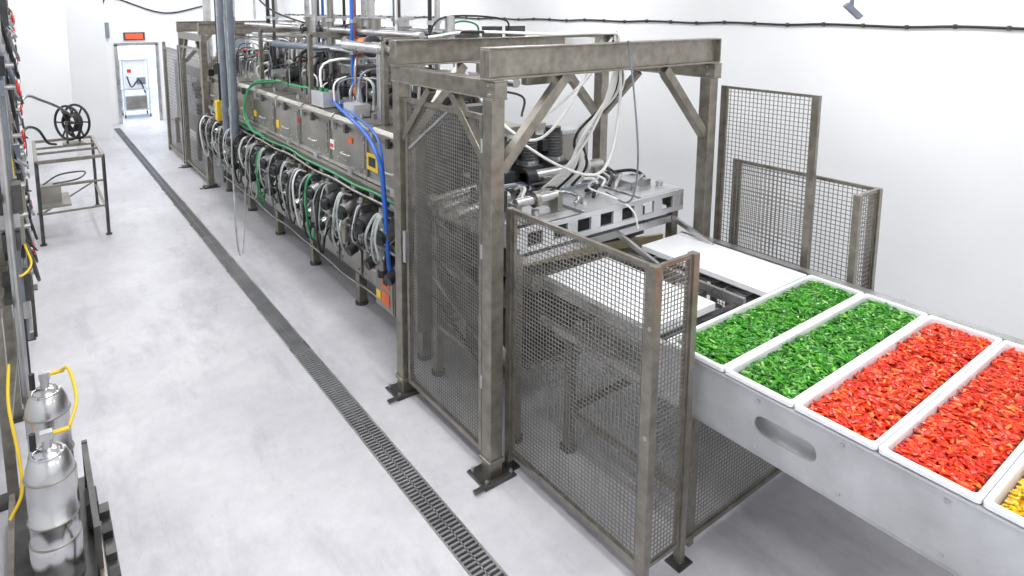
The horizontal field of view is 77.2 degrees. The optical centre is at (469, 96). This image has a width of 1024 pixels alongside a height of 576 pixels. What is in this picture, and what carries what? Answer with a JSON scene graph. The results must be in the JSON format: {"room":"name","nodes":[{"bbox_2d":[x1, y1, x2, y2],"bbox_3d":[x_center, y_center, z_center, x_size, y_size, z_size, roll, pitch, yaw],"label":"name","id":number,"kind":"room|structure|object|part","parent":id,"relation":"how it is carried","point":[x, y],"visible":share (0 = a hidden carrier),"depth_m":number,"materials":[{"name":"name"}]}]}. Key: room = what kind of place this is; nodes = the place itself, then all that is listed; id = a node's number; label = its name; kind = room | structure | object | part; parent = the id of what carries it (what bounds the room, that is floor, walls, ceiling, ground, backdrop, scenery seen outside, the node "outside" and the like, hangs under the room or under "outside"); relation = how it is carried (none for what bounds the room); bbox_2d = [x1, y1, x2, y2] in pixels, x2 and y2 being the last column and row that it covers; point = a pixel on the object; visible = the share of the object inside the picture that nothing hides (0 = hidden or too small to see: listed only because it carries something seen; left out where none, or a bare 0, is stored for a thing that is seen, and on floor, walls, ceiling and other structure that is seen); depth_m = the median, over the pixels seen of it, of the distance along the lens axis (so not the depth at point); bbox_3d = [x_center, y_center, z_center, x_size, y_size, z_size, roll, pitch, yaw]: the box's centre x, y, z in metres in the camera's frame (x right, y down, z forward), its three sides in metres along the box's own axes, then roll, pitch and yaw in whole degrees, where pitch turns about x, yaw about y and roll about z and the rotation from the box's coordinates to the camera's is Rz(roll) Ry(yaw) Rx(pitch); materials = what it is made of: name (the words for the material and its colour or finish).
{"room":"factory floor","nodes":[
{"label":"factory floor","id":0,"kind":"room"},
{"bbox_2d":[8,0,112,164],"bbox_3d":[-10.013,-1.056,14.342,3.260,4.400,4.200,-5,9,-35],"label":"wall","id":1,"kind":"structure","parent":0,"point":[61,44],"depth_m":13.03,"materials":[{"name":"white paint"}]},
{"bbox_2d":[117,45,158,104],"bbox_3d":[-11.390,-1.919,20.643,8.300,4.400,0.200,-5,9,-35],"label":"wall","id":2,"kind":"structure","parent":0,"point":[147,51],"depth_m":21.13,"materials":[{"name":"white paint"}]},
{"bbox_2d":[103,0,283,123],"bbox_3d":[-9.196,-1.494,17.539,8.300,4.400,0.150,-5,9,-35],"label":"wall","id":3,"kind":"structure","parent":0,"point":[121,16],"depth_m":17.77,"materials":[{"name":"white paint"}]},
{"bbox_2d":[123,32,144,39],"bbox_3d":[-9.142,-1.655,17.421,0.520,0.210,0.063,-5,9,-35],"label":"exit sign","id":4,"kind":"object","parent":3,"relation":"attached to","point":[126,35],"visible":1,"depth_m":17.39,"materials":[{"name":"orange paint"}]},
{"bbox_2d":[114,42,162,123],"bbox_3d":[-9.117,-0.396,17.628,1.080,2.200,0.039,-5,9,-35],"label":"door frame","id":5,"kind":"structure","parent":3,"relation":"in","point":[138,43],"depth_m":17.47,"materials":[{"name":"silver metal"}]},
{"bbox_2d":[103,0,201,37],"bbox_3d":[-8.705,-2.201,17.635,2.684,1.074,0.099,-5,9,-35],"label":"cable","id":6,"kind":"object","parent":3,"relation":"attached to","point":[107,35],"depth_m":17.36,"materials":[{"name":"black rubber"}]},
{"bbox_2d":[0,103,955,575],"bbox_3d":[-3.762,1.838,10.161,8.700,0.200,26.800,-5,9,-35],"label":"floor","id":7,"kind":"structure","parent":0,"point":[213,450],"depth_m":4.73,"materials":[{"name":"concrete"}]},
{"bbox_2d":[0,0,40,511],"bbox_3d":[-3.889,0.175,5.391,0.327,4.390,3.946,-5,9,-33],"label":"rack","id":8,"kind":"object","parent":7,"relation":"on","point":[16,208],"visible":1,"depth_m":4.28,"materials":[{"name":"metal"}]},
{"bbox_2d":[6,156,77,520],"bbox_3d":[-2.650,1.264,3.862,0.368,1.958,1.591,-5,9,-35],"label":"air hose","id":9,"kind":"object","parent":8,"relation":"hanging from","point":[68,368],"visible":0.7,"depth_m":3.63,"materials":[{"name":"rubber"}]},
{"bbox_2d":[7,439,121,575],"bbox_3d":[-2.261,2.432,3.540,0.500,0.419,1.200,-5,9,-35],"label":"cart","id":10,"kind":"object","parent":7,"relation":"on","point":[91,512],"visible":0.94,"depth_m":3.61,"materials":[{"name":"metal"}]},
{"bbox_2d":[23,369,79,501],"bbox_3d":[-2.470,2.039,3.770,0.237,0.897,0.237,-5,9,-35],"label":"tank","id":11,"kind":"object","parent":10,"relation":"on","point":[48,405],"visible":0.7,"depth_m":3.69,"materials":[{"name":"metal"}]},
{"bbox_2d":[22,426,85,575],"bbox_3d":[-2.175,2.129,3.338,0.237,0.836,0.237,-5,9,-35],"label":"tank","id":12,"kind":"object","parent":10,"relation":"on","point":[56,543],"visible":1,"depth_m":3.26,"materials":[{"name":"metal"}]},
{"bbox_2d":[32,135,111,246],"bbox_3d":[-5.793,1.284,9.266,0.840,1.140,1.680,-5,9,-35],"label":"work table","id":13,"kind":"object","parent":7,"relation":"on","point":[50,196],"visible":1,"depth_m":8.80,"materials":[{"name":"grey metal"}]},
{"bbox_2d":[17,94,90,146],"bbox_3d":[-5.420,0.356,8.305,0.519,1.000,2.912,-3,8,-22],"label":"hose reel","id":14,"kind":"object","parent":13,"relation":"on","point":[78,122],"visible":0.98,"depth_m":9.38,"materials":[{"name":"black metal"}]},
{"bbox_2d":[118,57,151,117],"bbox_3d":[-9.760,-0.284,18.650,0.710,1.700,0.769,-5,9,-35],"label":"machine","id":15,"kind":"object","parent":7,"relation":"on","point":[133,70],"visible":0.98,"depth_m":18.48,"materials":[{"name":"white metal"}]},
{"bbox_2d":[162,42,185,163],"bbox_3d":[-6.228,0.072,13.475,0.060,2.400,1.660,-5,9,-35],"label":"fence","id":16,"kind":"object","parent":7,"relation":"on","point":[164,48],"visible":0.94,"depth_m":13.54,"materials":[{"name":"metal"}]},
{"bbox_2d":[173,0,243,181],"bbox_3d":[-5.259,-0.907,13.255,1.270,4.399,4.650,-5,9,-35],"label":"machine","id":17,"kind":"object","parent":7,"relation":"on","point":[206,6],"visible":0.1,"depth_m":13.51,"materials":[{"name":"metal"}]},
{"bbox_2d":[233,0,265,52],"bbox_3d":[-6.676,-1.699,19.070,1.200,4.390,0.209,-5,9,-35],"label":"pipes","id":18,"kind":"object","parent":7,"relation":"on","point":[238,41],"visible":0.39,"depth_m":19.06,"materials":[{"name":"silver metal"}]},
{"bbox_2d":[176,20,327,188],"bbox_3d":[-4.213,-0.021,12.422,2.540,2.870,2.020,-5,9,-35],"label":"frame","id":19,"kind":"object","parent":7,"relation":"on","point":[205,30],"visible":0.44,"depth_m":11.24,"materials":[{"name":"metal"}]},
{"bbox_2d":[180,45,206,178],"bbox_3d":[-5.097,0.227,11.831,0.040,2.300,1.600,-5,9,-35],"label":"door","id":20,"kind":"structure","parent":19,"relation":"attached to","point":[188,139],"depth_m":11.93,"materials":[{"name":"metal"}]},
{"bbox_2d":[113,128,507,575],"bbox_3d":[-3.014,2.069,7.949,0.175,0.063,21.900,-5,9,-35],"label":"floor drain grate","id":21,"kind":"object","parent":7,"relation":"in","point":[442,520],"visible":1,"depth_m":4.90,"materials":[{"name":"silver metal"}]},
{"bbox_2d":[198,20,545,360],"bbox_3d":[-2.025,0.444,8.549,1.711,3.000,7.220,-5,9,-35],"label":"machine","id":22,"kind":"object","parent":7,"relation":"on","point":[309,162],"visible":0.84,"depth_m":7.07,"materials":[{"name":"metal"}]},
{"bbox_2d":[259,0,444,96],"bbox_3d":[-1.741,-1.308,8.374,1.249,2.279,5.060,-7,11,-42],"label":"pipes","id":23,"kind":"object","parent":22,"relation":"on","point":[368,18],"visible":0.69,"depth_m":7.91,"materials":[{"name":"silver metal"}]},
{"bbox_2d":[332,89,394,271],"bbox_3d":[-1.165,0.758,6.538,0.226,1.398,2.480,-4,9,-26],"label":"air hose","id":24,"kind":"object","parent":22,"relation":"attached to","point":[380,161],"visible":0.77,"depth_m":5.51,"materials":[{"name":"blue plastic"}]},
{"bbox_2d":[385,34,721,494],"bbox_3d":[0.676,0.969,5.194,2.540,2.870,1.400,-5,9,-35],"label":"frame","id":25,"kind":"object","parent":7,"relation":"on","point":[533,59],"visible":0.73,"depth_m":4.57,"materials":[{"name":"metal"}]},
{"bbox_2d":[403,97,482,451],"bbox_3d":[-0.188,1.207,4.599,0.099,2.320,1.029,-6,10,-36],"label":"panel","id":26,"kind":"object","parent":25,"relation":"attached to","point":[408,238],"depth_m":4.59,"materials":[{"name":"metal"}]},
{"bbox_2d":[425,15,714,443],"bbox_3d":[0.736,0.876,5.178,2.046,3.058,1.575,-5,9,-35],"label":"machine","id":27,"kind":"object","parent":7,"relation":"on","point":[553,179],"visible":0.53,"depth_m":5.08,"materials":[{"name":"metal"}]},
{"bbox_3d":[0.750,1.539,5.248,2.046,1.726,1.525,-5,9,-35],"label":"station frame","id":28,"kind":"part","parent":27,"relation":"part of","materials":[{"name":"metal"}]},
{"bbox_2d":[504,207,699,575],"bbox_3d":[0.723,1.674,3.876,0.430,1.830,1.250,-5,9,-35],"label":"fence","id":29,"kind":"object","parent":7,"relation":"on","point":[651,329],"visible":1,"depth_m":3.53,"materials":[{"name":"metal"}]},
{"bbox_2d":[710,85,821,306],"bbox_3d":[2.310,1.176,5.120,0.100,2.480,0.860,-5,9,-35],"label":"guard","id":30,"kind":"object","parent":7,"relation":"on","point":[816,100],"visible":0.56,"depth_m":5.00,"materials":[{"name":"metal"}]},
{"bbox_2d":[539,230,1023,575],"bbox_3d":[2.263,2.022,3.509,1.680,1.240,3.850,-5,9,-35],"label":"conveyor","id":31,"kind":"object","parent":7,"relation":"on","point":[960,535],"visible":0.56,"depth_m":3.34,"materials":[{"name":"silver metal"}]},
{"bbox_3d":[1.467,1.483,4.573,1.490,0.460,1.070,-5,9,-35],"label":"white slide panel","id":32,"kind":"part","parent":31,"relation":"part of","materials":[{"name":"plastic"}]},
{"bbox_2d":[667,275,863,371],"bbox_3d":[1.868,1.387,3.951,1.585,0.113,0.364,-5,9,-35],"label":"food tray","id":33,"kind":"object","parent":31,"relation":"on","point":[722,341],"visible":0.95,"depth_m":3.90,"materials":[{"name":"white plastic"}]},
{"bbox_2d":[725,294,927,406],"bbox_3d":[2.079,1.426,3.652,1.585,0.118,0.364,-5,9,-35],"label":"food tray","id":34,"kind":"object","parent":31,"relation":"on","point":[794,366],"visible":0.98,"depth_m":3.56,"materials":[{"name":"green food"}]},
{"bbox_2d":[794,315,1002,449],"bbox_3d":[2.290,1.469,3.354,1.585,0.113,0.364,-5,9,-35],"label":"food tray","id":35,"kind":"object","parent":31,"relation":"on","point":[867,403],"visible":0.99,"depth_m":3.25,"materials":[{"name":"red food"}]},
{"bbox_2d":[879,340,1023,503],"bbox_3d":[2.501,1.510,3.055,1.585,0.113,0.364,-5,9,-35],"label":"food tray","id":36,"kind":"object","parent":31,"relation":"on","point":[969,436],"visible":1,"depth_m":2.87,"materials":[{"name":"red food"}]},
{"bbox_2d":[983,452,1023,527],"bbox_3d":[2.712,1.552,2.757,1.585,0.110,0.364,-5,9,-35],"label":"food tray","id":37,"kind":"object","parent":31,"relation":"on","point":[1006,499],"visible":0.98,"depth_m":2.49,"materials":[{"name":"yellow food"}]},
{"bbox_2d":[725,158,882,305],"bbox_3d":[2.484,1.510,5.074,0.420,1.830,1.210,-5,9,-35],"label":"fence","id":38,"kind":"object","parent":7,"relation":"on","point":[875,194],"visible":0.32,"depth_m":4.81,"materials":[{"name":"metal"}]},
{"bbox_2d":[283,0,1023,339],"bbox_3d":[-0.280,-0.772,12.264,0.200,4.400,26.800,-5,9,-35],"label":"wall","id":39,"kind":"structure","parent":0,"point":[931,118],"depth_m":6.24,"materials":[{"name":"white paint"}]},
{"bbox_2d":[284,14,1023,30],"bbox_3d":[0.684,-1.294,10.595,0.034,0.055,22.120,-5,9,-35],"label":"cable","id":40,"kind":"object","parent":39,"relation":"attached to","point":[862,25],"visible":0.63,"depth_m":6.92,"materials":[{"name":"black rubber"}]},
{"bbox_2d":[843,0,862,18],"bbox_3d":[2.340,-1.149,3.825,0.110,1.361,0.110,-5,9,-35],"label":"bracket","id":41,"kind":"object","parent":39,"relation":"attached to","point":[850,7],"depth_m":3.89,"materials":[{"name":"grey metal"}]},
{"bbox_3d":[-3.762,-2.720,9.537,8.700,0.200,26.800,-5,9,-35],"label":"ceiling","id":42,"kind":"structure","parent":0,"visible":0},
{"bbox_2d":[214,0,239,142],"bbox_3d":[-3.508,-0.903,9.396,0.379,3.360,0.925,-5,9,-35],"label":"conduit","id":43,"kind":"object","parent":42,"relation":"hanging from","point":[221,105],"visible":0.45,"depth_m":9.24,"materials":[{"name":"silver metal"}]},
{"bbox_2d":[223,0,262,255],"bbox_3d":[-2.947,-0.233,8.405,0.470,4.421,1.112,-3,8,-22],"label":"tube","id":44,"kind":"object","parent":42,"relation":"hanging from","point":[230,113],"visible":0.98,"depth_m":8.38,"materials":[{"name":"plastic"}]}
]}

